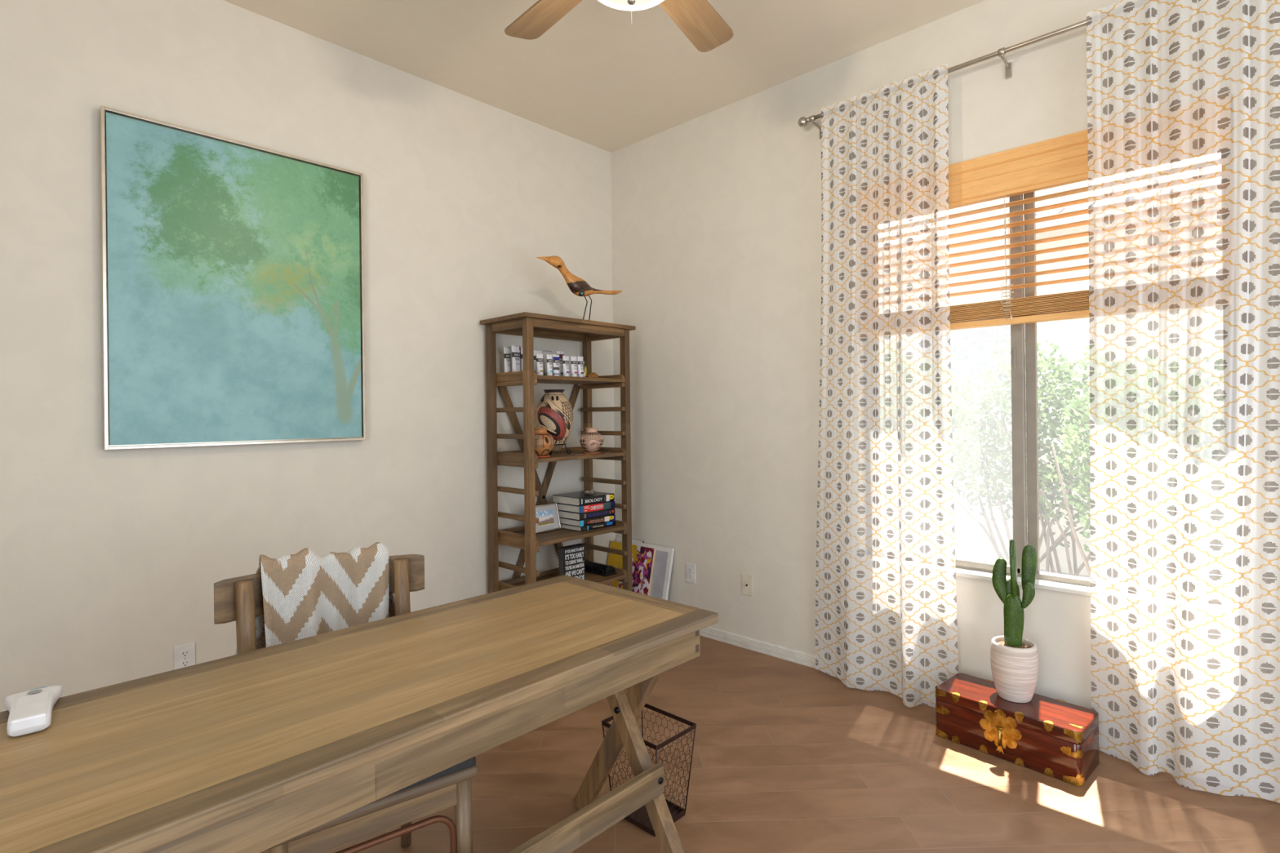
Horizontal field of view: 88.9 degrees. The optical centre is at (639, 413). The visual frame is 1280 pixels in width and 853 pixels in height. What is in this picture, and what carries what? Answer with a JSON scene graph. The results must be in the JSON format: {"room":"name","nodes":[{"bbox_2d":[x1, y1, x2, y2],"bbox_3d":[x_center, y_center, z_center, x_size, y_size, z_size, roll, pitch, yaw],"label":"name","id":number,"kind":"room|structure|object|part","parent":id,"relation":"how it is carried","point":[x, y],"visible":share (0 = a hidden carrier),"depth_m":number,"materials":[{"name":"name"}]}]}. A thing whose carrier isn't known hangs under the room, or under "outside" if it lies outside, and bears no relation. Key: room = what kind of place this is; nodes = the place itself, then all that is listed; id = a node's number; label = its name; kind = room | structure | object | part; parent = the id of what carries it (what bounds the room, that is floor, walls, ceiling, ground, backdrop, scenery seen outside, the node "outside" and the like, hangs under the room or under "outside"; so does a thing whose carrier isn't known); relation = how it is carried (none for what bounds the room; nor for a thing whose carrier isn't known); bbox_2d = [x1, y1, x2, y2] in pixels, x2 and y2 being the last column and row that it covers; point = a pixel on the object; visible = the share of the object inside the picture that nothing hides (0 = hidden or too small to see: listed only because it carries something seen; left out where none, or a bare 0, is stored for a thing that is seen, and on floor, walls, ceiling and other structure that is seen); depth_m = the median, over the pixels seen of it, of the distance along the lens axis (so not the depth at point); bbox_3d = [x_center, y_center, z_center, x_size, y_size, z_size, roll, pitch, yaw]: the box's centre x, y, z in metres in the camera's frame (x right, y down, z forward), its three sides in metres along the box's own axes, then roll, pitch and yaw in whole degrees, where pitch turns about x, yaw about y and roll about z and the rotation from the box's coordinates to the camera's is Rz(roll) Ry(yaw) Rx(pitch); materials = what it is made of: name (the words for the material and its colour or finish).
{"room":"office","nodes":[
{"label":"office","id":0,"kind":"room"},
{"bbox_2d":[0,0,615,712],"bbox_3d":[-1.777,-0.193,2.760,0.150,3.050,4.800,-1,0,43],"label":"wall","id":1,"kind":"structure","parent":0,"point":[112,561],"depth_m":2.77,"materials":[{"name":"beige paint"}]},
{"bbox_2d":[173,642,195,669],"bbox_3d":[-1.810,0.975,2.595,0.008,0.114,0.070,-1,0,43],"label":"outlet","id":2,"kind":"object","parent":1,"relation":"attached to","point":[184,654],"visible":0.89,"depth_m":2.59,"materials":[{"name":"white plastic"}]},
{"bbox_2d":[180,659,190,667],"bbox_3d":[-1.808,0.995,2.593,0.002,0.029,0.033,-1,0,43],"label":"receptacle","id":3,"kind":"object","parent":2,"relation":"attached to","point":[184,663],"depth_m":2.59,"materials":[{"name":"white plastic"}]},
{"bbox_2d":[180,649,190,657],"bbox_3d":[-1.808,0.956,2.593,0.002,0.029,0.033,-1,0,43],"label":"receptacle","id":4,"kind":"object","parent":2,"relation":"attached to","point":[184,653],"depth_m":2.59,"materials":[{"name":"white plastic"}]},
{"bbox_2d":[98,105,365,449],"bbox_3d":[-1.651,-0.500,2.753,0.044,1.262,0.964,-1,0,43],"label":"painting","id":5,"kind":"object","parent":1,"relation":"attached to","point":[233,311],"visible":1,"depth_m":2.68,"materials":[{"name":"painted canvas"},{"name":"champagne metal"}]},
{"bbox_2d":[223,0,984,152],"bbox_3d":[-0.106,-1.787,1.162,4.800,0.100,4.800,-1,0,43],"label":"ceiling","id":6,"kind":"structure","parent":0,"point":[596,77],"depth_m":3.10,"materials":[{"name":"paint"}]},
{"bbox_2d":[504,0,733,52],"bbox_3d":[-0.041,-1.411,1.852,1.150,0.650,1.171,-1,0,43],"label":"ceiling fan","id":7,"kind":"object","parent":6,"relation":"hanging from","point":[698,20],"visible":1,"depth_m":2.18,"materials":[{"name":"brown wood"}]},
{"bbox_3d":[-0.287,-1.315,2.118,0.136,0.006,0.421,-15,9,-40],"label":"blade","id":8,"kind":"part","parent":7,"relation":"part of","materials":[{"name":"brown wood"}]},
{"bbox_3d":[0.176,-1.321,2.160,0.136,0.006,0.421,-13,-6,30],"label":"blade","id":9,"kind":"part","parent":7,"relation":"part of","materials":[{"name":"brown wood"}]},
{"bbox_2d":[260,635,1279,852],"bbox_3d":[-0.070,1.362,1.162,4.800,0.100,4.800,-1,0,43],"label":"floor","id":10,"kind":"structure","parent":0,"point":[788,757],"depth_m":2.26,"materials":[{"name":"brown wood"}]},
{"bbox_2d":[213,554,478,852],"bbox_3d":[-0.747,0.880,1.675,0.548,0.879,0.631,-1,0,-36],"label":"desk chair","id":11,"kind":"object","parent":10,"relation":"on","point":[239,599],"visible":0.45,"depth_m":1.54,"materials":[{"name":"brown wood"}]},
{"bbox_3d":[-1.042,0.887,1.736,0.050,0.872,0.091,-1,0,-36],"label":"leg","id":12,"kind":"part","parent":11,"relation":"part of","materials":[{"name":"brown wood"}]},
{"bbox_3d":[-0.738,1.093,1.333,0.043,0.450,0.047,-1,0,-36],"label":"leg","id":13,"kind":"part","parent":11,"relation":"part of","materials":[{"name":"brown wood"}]},
{"bbox_2d":[234,542,395,655],"bbox_3d":[-0.928,0.604,1.907,0.510,0.433,0.180,-1,0,-37],"label":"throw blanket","id":14,"kind":"object","parent":11,"relation":"on","point":[306,594],"visible":0.59,"depth_m":1.89,"materials":[{"name":"beige fabric"}]},
{"bbox_3d":[-0.914,0.498,1.898,0.548,0.112,0.078,-1,0,-36],"label":"backrest","id":15,"kind":"part","parent":11,"relation":"part of","materials":[{"name":"brown wood"}]},
{"bbox_3d":[-0.714,0.856,1.628,0.450,0.028,0.515,-1,0,-36],"label":"seat","id":16,"kind":"part","parent":11,"relation":"part of","materials":[{"name":"brown wood"}]},
{"bbox_3d":[-0.714,0.883,1.974,0.050,0.872,0.091,-1,0,-36],"label":"leg","id":17,"kind":"part","parent":11,"relation":"part of","materials":[{"name":"brown wood"}]},
{"bbox_2d":[386,756,475,796],"bbox_3d":[-0.713,0.833,1.626,0.442,0.033,0.499,-1,0,-36],"label":"cushion","id":18,"kind":"object","parent":11,"relation":"on","point":[466,770],"depth_m":1.50,"materials":[{"name":"grey fabric"}]},
{"bbox_3d":[-0.422,1.089,1.562,0.043,0.450,0.047,-1,0,-36],"label":"leg","id":19,"kind":"part","parent":11,"relation":"part of","materials":[{"name":"brown wood"}]},
{"bbox_2d":[0,574,718,852],"bbox_3d":[-0.612,0.944,1.391,0.666,0.771,1.742,-1,0,44],"label":"desk","id":20,"kind":"object","parent":10,"relation":"on","point":[256,751],"visible":1,"depth_m":1.27,"materials":[{"name":"brown wood"}]},
{"bbox_2d":[4,685,62,736],"bbox_3d":[-1.129,0.547,1.212,0.083,0.033,0.187,-1,0,-41],"label":"handheld device","id":21,"kind":"object","parent":20,"relation":"on","point":[30,711],"visible":1,"depth_m":1.18,"materials":[{"name":"white plastic"}]},
{"bbox_3d":[-0.061,0.989,2.044,0.430,0.668,0.037,-1,0,44],"label":"leg","id":22,"kind":"part","parent":20,"relation":"part of","materials":[{"name":"brown wood"}]},
{"bbox_3d":[-0.018,0.988,1.950,0.417,0.663,0.044,-1,0,44],"label":"leg","id":23,"kind":"part","parent":20,"relation":"part of","materials":[{"name":"brown wood"}]},
{"bbox_2d":[480,311,635,593],"bbox_3d":[-0.446,0.402,3.727,0.424,1.830,0.808,-1,0,43],"label":"bookcase","id":24,"kind":"object","parent":10,"relation":"on","point":[529,326],"visible":0.74,"depth_m":3.58,"materials":[{"name":"brown wood"}]},
{"bbox_3d":[-0.809,0.417,3.582,0.045,1.808,0.038,-1,0,43],"label":"post","id":25,"kind":"part","parent":24,"relation":"part of","materials":[{"name":"brown wood"}]},
{"bbox_3d":[-0.698,-0.467,3.467,0.290,0.043,0.022,-1,0,43],"label":"rail","id":26,"kind":"part","parent":24,"relation":"part of","materials":[{"name":"brown wood"}]},
{"bbox_2d":[503,346,511,372],"bbox_3d":[-0.730,-0.281,3.591,0.037,0.172,0.036,-1,0,-6],"label":"paint tube","id":27,"kind":"object","parent":24,"relation":"on","point":[507,350],"visible":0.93,"depth_m":3.58,"materials":[{"name":"white plastic"}]},
{"bbox_2d":[511,344,520,372],"bbox_3d":[-0.673,-0.284,3.549,0.045,0.176,0.045,-1,0,-5],"label":"paint tube","id":28,"kind":"object","parent":24,"relation":"on","point":[516,355],"visible":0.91,"depth_m":3.54,"materials":[{"name":"white plastic"}]},
{"bbox_2d":[520,350,521,371],"bbox_3d":[-0.679,-0.282,3.623,0.040,0.172,0.039,-1,0,-6],"label":"paint tube","id":29,"kind":"object","parent":24,"relation":"on","point":[520,350],"visible":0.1,"depth_m":3.63,"materials":[{"name":"grey plastic"}]},
{"bbox_2d":[520,346,522,370],"bbox_3d":[-0.632,-0.279,3.578,0.039,0.164,0.039,-1,0,-6],"label":"paint tube","id":30,"kind":"object","parent":24,"relation":"on","point":[521,347],"visible":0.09,"depth_m":3.56,"materials":[{"name":"white plastic"}]},
{"bbox_3d":[-0.566,0.414,3.352,0.045,1.808,0.038,-1,0,43],"label":"post","id":31,"kind":"part","parent":24,"relation":"part of","materials":[{"name":"brown wood"}]},
{"bbox_2d":[533,349,542,371],"bbox_3d":[-0.568,-0.276,3.616,0.049,0.156,0.048,-1,0,-8],"label":"paint tube","id":32,"kind":"object","parent":24,"relation":"on","point":[538,351],"visible":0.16,"depth_m":3.60,"materials":[{"name":"white plastic"}]},
{"bbox_2d":[536,352,543,375],"bbox_3d":[-0.532,-0.259,3.465,0.037,0.122,0.036,-1,0,-6],"label":"paint tube","id":33,"kind":"object","parent":24,"relation":"on","point":[540,371],"visible":0.99,"depth_m":3.45,"materials":[{"name":"white plastic"}]},
{"bbox_3d":[-0.583,-0.468,3.843,0.020,0.043,0.668,-1,0,43],"label":"rail","id":34,"kind":"part","parent":24,"relation":"part of","materials":[{"name":"brown wood"}]},
{"bbox_2d":[537,455,551,457],"bbox_3d":[-0.530,0.230,3.482,0.108,0.008,0.108,-1,0,43],"label":"ring","id":35,"kind":"object","parent":24,"relation":"on","point":[542,456],"visible":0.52,"depth_m":3.44,"materials":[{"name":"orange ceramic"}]},
{"bbox_2d":[534,427,555,456],"bbox_3d":[-0.531,0.152,3.482,0.153,0.148,0.153,-1,0,-5],"label":"pot","id":36,"kind":"object","parent":35,"relation":"on","point":[544,445],"visible":0.74,"depth_m":3.43,"materials":[{"name":"orange ceramic"}]},
{"bbox_2d":[542,350,551,375],"bbox_3d":[-0.520,-0.276,3.674,0.048,0.156,0.048,-1,0,-6],"label":"paint tube","id":37,"kind":"object","parent":24,"relation":"on","point":[545,353],"visible":0.32,"depth_m":3.65,"materials":[{"name":"grey plastic"}]},
{"bbox_2d":[535,502,561,533],"bbox_3d":[-0.550,0.590,3.694,0.088,0.148,0.200,-1,0,41],"label":"picture frame","id":38,"kind":"object","parent":24,"relation":"on","point":[548,514],"visible":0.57,"depth_m":3.69,"materials":[{"name":"silver metal"}]},
{"bbox_2d":[546,354,552,375],"bbox_3d":[-0.485,-0.258,3.497,0.031,0.118,0.031,-1,0,-7],"label":"paint tube","id":39,"kind":"object","parent":24,"relation":"on","point":[549,361],"visible":0.98,"depth_m":3.49,"materials":[{"name":"white plastic"}]},
{"bbox_2d":[552,354,559,376],"bbox_3d":[-0.454,-0.259,3.532,0.036,0.120,0.036,-1,0,-9],"label":"paint tube","id":40,"kind":"object","parent":24,"relation":"on","point":[555,357],"visible":0.99,"depth_m":3.52,"materials":[{"name":"white plastic"}]},
{"bbox_2d":[556,351,564,376],"bbox_3d":[-0.453,-0.276,3.709,0.044,0.154,0.043,-1,0,-8],"label":"paint tube","id":41,"kind":"object","parent":24,"relation":"on","point":[561,353],"visible":0.59,"depth_m":3.70,"materials":[{"name":"white plastic"}]},
{"bbox_2d":[549,443,571,455],"bbox_3d":[-0.491,0.202,3.701,0.160,0.062,0.168,-1,0,43],"label":"stand","id":42,"kind":"object","parent":24,"relation":"on","point":[565,443],"visible":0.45,"depth_m":3.69,"materials":[{"name":"black metal"}]},
{"bbox_2d":[534,389,573,451],"bbox_3d":[-0.484,0.040,3.687,0.216,0.347,0.216,-1,0,-6],"label":"pot","id":43,"kind":"object","parent":42,"relation":"on","point":[555,411],"visible":0.94,"depth_m":3.61,"materials":[{"name":"beige ceramic"}]},
{"bbox_2d":[562,355,569,376],"bbox_3d":[-0.406,-0.258,3.586,0.037,0.118,0.036,-1,0,-6],"label":"paint tube","id":44,"kind":"object","parent":24,"relation":"on","point":[566,371],"visible":0.98,"depth_m":3.57,"materials":[{"name":"white plastic"}]},
{"bbox_3d":[-0.430,0.962,3.715,0.357,0.020,0.620,-1,0,43],"label":"shelf","id":45,"kind":"part","parent":24,"relation":"part of","materials":[{"name":"brown wood"}]},
{"bbox_3d":[-0.434,0.676,3.715,0.357,0.020,0.620,-1,0,43],"label":"shelf","id":46,"kind":"part","parent":24,"relation":"part of","materials":[{"name":"brown wood"}]},
{"bbox_2d":[559,543,585,579],"bbox_3d":[-0.382,0.848,3.669,0.153,0.205,0.043,-1,0,-44],"label":"box sign","id":47,"kind":"object","parent":24,"relation":"on","point":[571,557],"visible":0.81,"depth_m":3.65,"materials":[{"name":"black wood"}]},
{"bbox_2d":[570,355,577,377],"bbox_3d":[-0.367,-0.259,3.628,0.036,0.118,0.035,-1,0,-6],"label":"paint tube","id":48,"kind":"object","parent":24,"relation":"on","point":[573,358],"visible":1,"depth_m":3.62,"materials":[{"name":"white plastic"}]},
{"bbox_3d":[-0.328,-0.471,3.602,0.020,0.043,0.668,-1,0,43],"label":"rail","id":49,"kind":"part","parent":24,"relation":"part of","materials":[{"name":"brown wood"}]},
{"bbox_2d":[536,255,622,319],"bbox_3d":[-0.323,-0.681,3.640,0.072,0.333,0.631,-1,0,43],"label":"bird figurine","id":50,"kind":"object","parent":24,"relation":"on","point":[577,286],"visible":0.93,"depth_m":3.58,"materials":[{"name":"brown wood"}]},
{"bbox_3d":[-0.311,-0.587,3.634,0.035,0.143,0.052,-1,0,43],"label":"leg","id":51,"kind":"part","parent":50,"relation":"part of","materials":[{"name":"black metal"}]},
{"bbox_3d":[-0.289,-0.596,3.689,0.036,0.162,0.036,-1,0,-2],"label":"leg","id":52,"kind":"part","parent":50,"relation":"part of","materials":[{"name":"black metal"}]},
{"bbox_3d":[-0.444,-0.188,3.715,0.357,0.020,0.620,-1,0,43],"label":"shelf","id":53,"kind":"part","parent":24,"relation":"part of","materials":[{"name":"brown wood"}]},
{"bbox_2d":[577,355,583,377],"bbox_3d":[-0.334,-0.260,3.663,0.034,0.120,0.033,-1,0,-7],"label":"paint tube","id":54,"kind":"object","parent":24,"relation":"on","point":[580,368],"visible":0.98,"depth_m":3.65,"materials":[{"name":"white plastic"}]},
{"bbox_3d":[-0.439,0.244,3.715,0.357,0.020,0.620,-1,0,43],"label":"shelf","id":55,"kind":"part","parent":24,"relation":"part of","materials":[{"name":"brown wood"}]},
{"bbox_2d":[583,366,586,377],"bbox_3d":[-0.322,-0.251,3.730,0.038,0.101,0.038,-1,0,43],"label":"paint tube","id":56,"kind":"object","parent":24,"relation":"on","point":[585,367],"visible":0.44,"depth_m":3.73,"materials":[{"name":"yellow"}]},
{"bbox_3d":[-0.324,0.411,4.095,0.045,1.808,0.038,-1,0,43],"label":"post","id":57,"kind":"part","parent":24,"relation":"part of","materials":[{"name":"brown wood"}]},
{"bbox_2d":[560,520,615,531],"bbox_3d":[-0.320,0.651,3.837,0.229,0.027,0.272,-1,0,43],"label":"book","id":58,"kind":"object","parent":24,"relation":"on","point":[613,522],"visible":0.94,"depth_m":3.74,"materials":[{"name":"black paper"}]},
{"bbox_2d":[559,515,615,527],"bbox_3d":[-0.324,0.620,3.836,0.235,0.035,0.278,-1,0,43],"label":"book","id":59,"kind":"object","parent":58,"relation":"on","point":[612,517],"visible":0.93,"depth_m":3.74,"materials":[{"name":"black paper"}]},
{"bbox_2d":[558,507,614,520],"bbox_3d":[-0.328,0.582,3.837,0.239,0.040,0.277,-1,0,43],"label":"book","id":60,"kind":"object","parent":59,"relation":"on","point":[569,515],"visible":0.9,"depth_m":3.74,"materials":[{"name":"black paper"}]},
{"bbox_2d":[556,501,615,513],"bbox_3d":[-0.328,0.541,3.838,0.239,0.040,0.278,-1,0,43],"label":"book","id":61,"kind":"object","parent":60,"relation":"on","point":[590,508],"visible":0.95,"depth_m":3.74,"materials":[{"name":"red paper"}]},
{"bbox_2d":[551,490,614,506],"bbox_3d":[-0.332,0.498,3.837,0.245,0.045,0.274,-1,0,43],"label":"book","id":62,"kind":"object","parent":61,"relation":"on","point":[577,499],"visible":0.99,"depth_m":3.76,"materials":[{"name":"black paper"}]},
{"bbox_2d":[582,488,595,494],"bbox_3d":[-0.299,0.461,3.812,0.058,0.028,0.082,-1,0,43],"label":"shell","id":63,"kind":"object","parent":62,"relation":"on","point":[591,491],"visible":1,"depth_m":3.80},
{"bbox_2d":[576,452,604,455],"bbox_3d":[-0.280,0.229,3.685,0.038,0.005,0.215,-1,0,43],"label":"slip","id":64,"kind":"object","parent":24,"relation":"on","point":[601,452],"visible":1,"depth_m":3.67,"materials":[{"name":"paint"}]},
{"bbox_2d":[579,427,604,452],"bbox_3d":[-0.279,0.154,3.767,0.139,0.140,0.139,-1,0,-9],"label":"pot","id":65,"kind":"object","parent":24,"relation":"on","point":[591,441],"visible":1,"depth_m":3.72,"materials":[{"name":"ceramic"}]},
{"bbox_2d":[586,372,598,377],"bbox_3d":[-0.274,-0.218,3.752,0.060,0.034,0.084,-1,0,43],"label":"sponge","id":66,"kind":"object","parent":24,"relation":"on","point":[593,375],"visible":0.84,"depth_m":3.73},
{"bbox_2d":[584,560,616,576],"bbox_3d":[-0.267,0.921,3.909,0.270,0.056,0.091,-1,0,43],"label":"hole punch","id":67,"kind":"object","parent":24,"relation":"on","point":[593,567],"visible":0.7,"depth_m":3.85,"materials":[{"name":"black plastic"}]},
{"bbox_3d":[-0.213,-0.473,3.979,0.290,0.043,0.022,-1,0,43],"label":"rail","id":68,"kind":"part","parent":24,"relation":"part of","materials":[{"name":"brown wood"}]},
{"bbox_3d":[-0.081,0.408,3.864,0.045,1.808,0.038,-1,0,43],"label":"post","id":69,"kind":"part","parent":24,"relation":"part of","materials":[{"name":"brown wood"}]},
{"bbox_2d":[616,537,644,542],"bbox_3d":[-0.098,1.066,4.198,0.230,0.502,0.136,-1,0,43],"label":"canvas","id":70,"kind":"object","parent":10,"relation":"on","point":[619,539],"visible":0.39,"depth_m":4.28},
{"bbox_2d":[604,541,656,595],"bbox_3d":[-0.082,1.076,4.119,0.387,0.480,0.130,-1,0,43],"label":"canvas","id":71,"kind":"object","parent":10,"relation":"on","point":[642,557],"visible":0.48,"depth_m":4.07},
{"bbox_2d":[601,703,696,836],"bbox_3d":[0.030,1.161,2.136,0.246,0.300,0.194,-1,0,43],"label":"basket","id":72,"kind":"object","parent":10,"relation":"on","point":[640,818],"visible":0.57,"depth_m":2.12,"materials":[{"name":"brown metal"}]},
{"bbox_3d":[-0.048,1.161,2.209,0.029,0.292,0.188,-1,0,43],"label":"panel","id":73,"kind":"part","parent":72,"relation":"part of","materials":[{"name":"brown metal"}]},
{"bbox_3d":[-0.028,1.161,2.074,0.238,0.292,0.021,-1,0,43],"label":"panel","id":74,"kind":"part","parent":72,"relation":"part of","materials":[{"name":"brown metal"}]},
{"bbox_3d":[0.088,1.160,2.197,0.237,0.291,0.023,-1,0,43],"label":"panel","id":75,"kind":"part","parent":72,"relation":"part of","materials":[{"name":"brown metal"}]},
{"bbox_3d":[0.105,1.160,2.063,0.033,0.291,0.186,-1,0,43],"label":"panel","id":76,"kind":"part","parent":72,"relation":"part of","materials":[{"name":"brown metal"}]},
{"bbox_2d":[631,541,674,599],"bbox_3d":[0.010,1.068,4.064,0.432,0.495,0.134,-1,0,43],"label":"canvas","id":77,"kind":"object","parent":10,"relation":"on","point":[664,557],"visible":0.3,"depth_m":3.97},
{"bbox_3d":[0.004,1.065,4.057,0.377,0.438,0.104,-1,0,43],"label":"grey panel","id":78,"kind":"part","parent":77,"relation":"part of","materials":[{"name":"grey fabric"}]},
{"bbox_2d":[935,673,1098,786],"bbox_3d":[1.439,1.199,2.517,0.254,0.190,0.509,-1,0,-42],"label":"trunk","id":79,"kind":"object","parent":10,"relation":"on","point":[1058,739],"visible":0.98,"depth_m":2.42,"materials":[{"name":"red paint"}]},
{"bbox_3d":[1.204,1.128,2.624,0.021,0.038,0.063,-1,0,-6],"label":"corner plate","id":80,"kind":"part","parent":79,"relation":"part of","materials":[{"name":"gold metal"}]},
{"bbox_3d":[1.207,1.274,2.623,0.023,0.044,0.068,-1,0,-6],"label":"corner plate","id":81,"kind":"part","parent":79,"relation":"part of","materials":[{"name":"gold metal"}]},
{"bbox_3d":[1.207,1.185,2.614,0.017,0.031,0.069,-1,0,-20],"label":"plate","id":82,"kind":"part","parent":79,"relation":"part of","materials":[{"name":"gold metal"}]},
{"bbox_3d":[1.350,1.184,2.445,0.002,0.148,0.148,-1,0,-41],"label":"lock plate","id":83,"kind":"part","parent":79,"relation":"part of","materials":[{"name":"gold metal"}]},
{"bbox_2d":[990,539,1038,702],"bbox_3d":[1.454,0.801,2.541,0.162,0.606,0.162,-1,0,43],"label":"potted cactus","id":84,"kind":"object","parent":79,"relation":"on","point":[1014,659],"visible":1,"depth_m":2.52,"materials":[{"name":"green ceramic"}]},
{"bbox_3d":[1.456,0.810,2.540,0.070,0.218,0.028,-1,0,31],"label":"stem","id":85,"kind":"part","parent":84,"relation":"part of","materials":[{"name":"green plant"}]},
{"bbox_3d":[1.443,1.127,2.522,0.240,0.044,0.507,-1,0,-42],"label":"lid","id":86,"kind":"part","parent":79,"relation":"part of","materials":[{"name":"red paint"}]},
{"bbox_3d":[1.507,1.181,2.276,0.069,0.031,0.017,-1,0,27],"label":"plate","id":87,"kind":"part","parent":79,"relation":"part of","materials":[{"name":"gold metal"}]},
{"bbox_3d":[1.516,1.124,2.272,0.063,0.038,0.021,-1,0,12],"label":"corner plate","id":88,"kind":"part","parent":79,"relation":"part of","materials":[{"name":"gold metal"}]},
{"bbox_3d":[1.517,1.271,2.274,0.068,0.044,0.023,-1,0,13],"label":"corner plate","id":89,"kind":"part","parent":79,"relation":"part of","materials":[{"name":"gold metal"}]},
{"bbox_2d":[610,0,1121,709],"bbox_3d":[1.510,-0.231,2.850,4.500,3.050,0.150,-1,0,43],"label":"wall","id":90,"kind":"structure","parent":0,"point":[717,227],"depth_m":3.54,"materials":[{"name":"beige paint"}]},
{"bbox_2d":[685,563,695,583],"bbox_3d":[0.302,0.955,3.897,0.070,0.114,0.008,-1,0,43],"label":"outlet","id":91,"kind":"object","parent":90,"relation":"attached to","point":[690,568],"visible":1,"depth_m":3.89,"materials":[{"name":"white plastic"}]},
{"bbox_2d":[742,573,752,596],"bbox_3d":[0.593,0.953,3.618,0.070,0.114,0.013,-1,0,43],"label":"outlet","id":92,"kind":"object","parent":90,"relation":"attached to","point":[747,580],"visible":1,"depth_m":3.62,"materials":[{"name":"beige plastic"}]},
{"bbox_2d":[699,626,815,668],"bbox_3d":[1.471,1.265,2.791,4.500,0.060,0.014,-1,0,43],"label":"baseboard","id":93,"kind":"structure","parent":90,"relation":"attached to","point":[787,654],"depth_m":3.55,"materials":[{"name":"white paint"}]},
{"bbox_2d":[798,19,1086,138],"bbox_3d":[1.596,-1.441,2.567,2.132,0.094,0.122,-1,0,43],"label":"curtain rod","id":94,"kind":"object","parent":90,"relation":"attached to","point":[802,122],"visible":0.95,"depth_m":2.65,"materials":[{"name":"silver metal"}]},
{"bbox_2d":[815,63,958,707],"bbox_3d":[1.077,-0.096,3.008,0.685,2.773,0.113,-1,0,43],"label":"curtain","id":95,"kind":"object","parent":94,"relation":"hanging from","point":[886,596],"visible":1,"depth_m":2.96,"materials":[{"name":"white fabric"}]},
{"bbox_2d":[1086,0,1279,803],"bbox_3d":[1.948,-0.106,2.193,0.762,2.773,0.116,-1,0,43],"label":"curtain","id":96,"kind":"object","parent":94,"relation":"hanging from","point":[1184,95],"visible":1,"depth_m":2.23,"materials":[{"name":"white fabric"}]},
{"bbox_2d":[955,191,1090,596],"bbox_3d":[1.600,-0.193,2.756,1.360,1.805,0.164,-1,0,43],"label":"window","id":97,"kind":"structure","parent":90,"relation":"in","point":[1024,356],"depth_m":2.75,"materials":[{"name":"beige metal"}]},
{"bbox_3d":[1.377,-0.200,2.977,0.663,1.768,0.044,-1,0,43],"label":"sash","id":98,"kind":"part","parent":97,"relation":"part of","materials":[{"name":"glass"}]},
{"bbox_2d":[948,129,1088,330],"bbox_3d":[1.559,-0.734,2.720,1.344,0.718,0.072,-1,0,43],"label":"window blind","id":99,"kind":"object","parent":97,"relation":"attached to","point":[1063,160],"visible":0.31,"depth_m":2.69,"materials":[{"name":"brown wood"}]},
{"bbox_3d":[1.527,-0.647,2.714,0.057,0.518,0.017,-1,0,43],"label":"pull cord","id":100,"kind":"part","parent":99,"relation":"part of","materials":[{"name":"white fabric"}]},
{"bbox_3d":[1.570,-0.388,2.727,1.344,0.026,0.050,-1,0,43],"label":"rail","id":101,"kind":"part","parent":99,"relation":"part of","materials":[{"name":"brown wood"}]},
{"bbox_3d":[1.610,0.701,2.756,1.360,0.019,0.164,-1,0,43],"label":"sill","id":102,"kind":"part","parent":97,"relation":"part of","materials":[{"name":"white paint"}]},
{"bbox_2d":[990,635,1038,702],"bbox_3d":[1.457,0.998,2.541,0.162,0.214,0.162,-1,0,43],"label":"pot","id":103,"kind":"object","parent":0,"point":[1014,662],"depth_m":2.48,"materials":[{"name":"white ceramic"}]},
{"bbox_2d":[948,180,1090,576],"bbox_3d":[5.203,-0.810,7.851,15.000,4.523,5.500,-1,0,43],"label":"sky","id":104,"kind":"structure","parent":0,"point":[971,348],"depth_m":6.34,"materials":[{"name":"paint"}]},
{"label":"outside","id":105,"kind":"structure","parent":0,"visible":0},
{"bbox_2d":[1040,569,1089,577],"bbox_3d":[4.747,1.507,8.067,18.000,0.100,11.850,-1,0,43],"label":"ground","id":106,"kind":"structure","parent":105,"point":[1044,571],"depth_m":5.98,"materials":[{"name":"white"}]},
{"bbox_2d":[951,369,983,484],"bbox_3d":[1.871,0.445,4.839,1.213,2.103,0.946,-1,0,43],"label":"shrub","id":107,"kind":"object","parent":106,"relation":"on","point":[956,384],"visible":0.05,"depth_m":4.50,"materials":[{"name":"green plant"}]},
{"bbox_2d":[951,337,1090,576],"bbox_3d":[3.095,0.392,5.074,1.653,2.185,0.910,-1,0,43],"label":"shrub","id":108,"kind":"object","parent":106,"relation":"on","point":[1044,362],"visible":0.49,"depth_m":5.01,"materials":[{"name":"green plant"}]},
{"bbox_2d":[1044,386,1090,577],"bbox_3d":[3.031,0.551,3.737,0.909,1.864,1.178,-1,0,-28],"label":"shrub","id":109,"kind":"object","parent":106,"relation":"on","point":[1077,403],"visible":0.07,"depth_m":3.98,"materials":[{"name":"green plant"}]}
]}

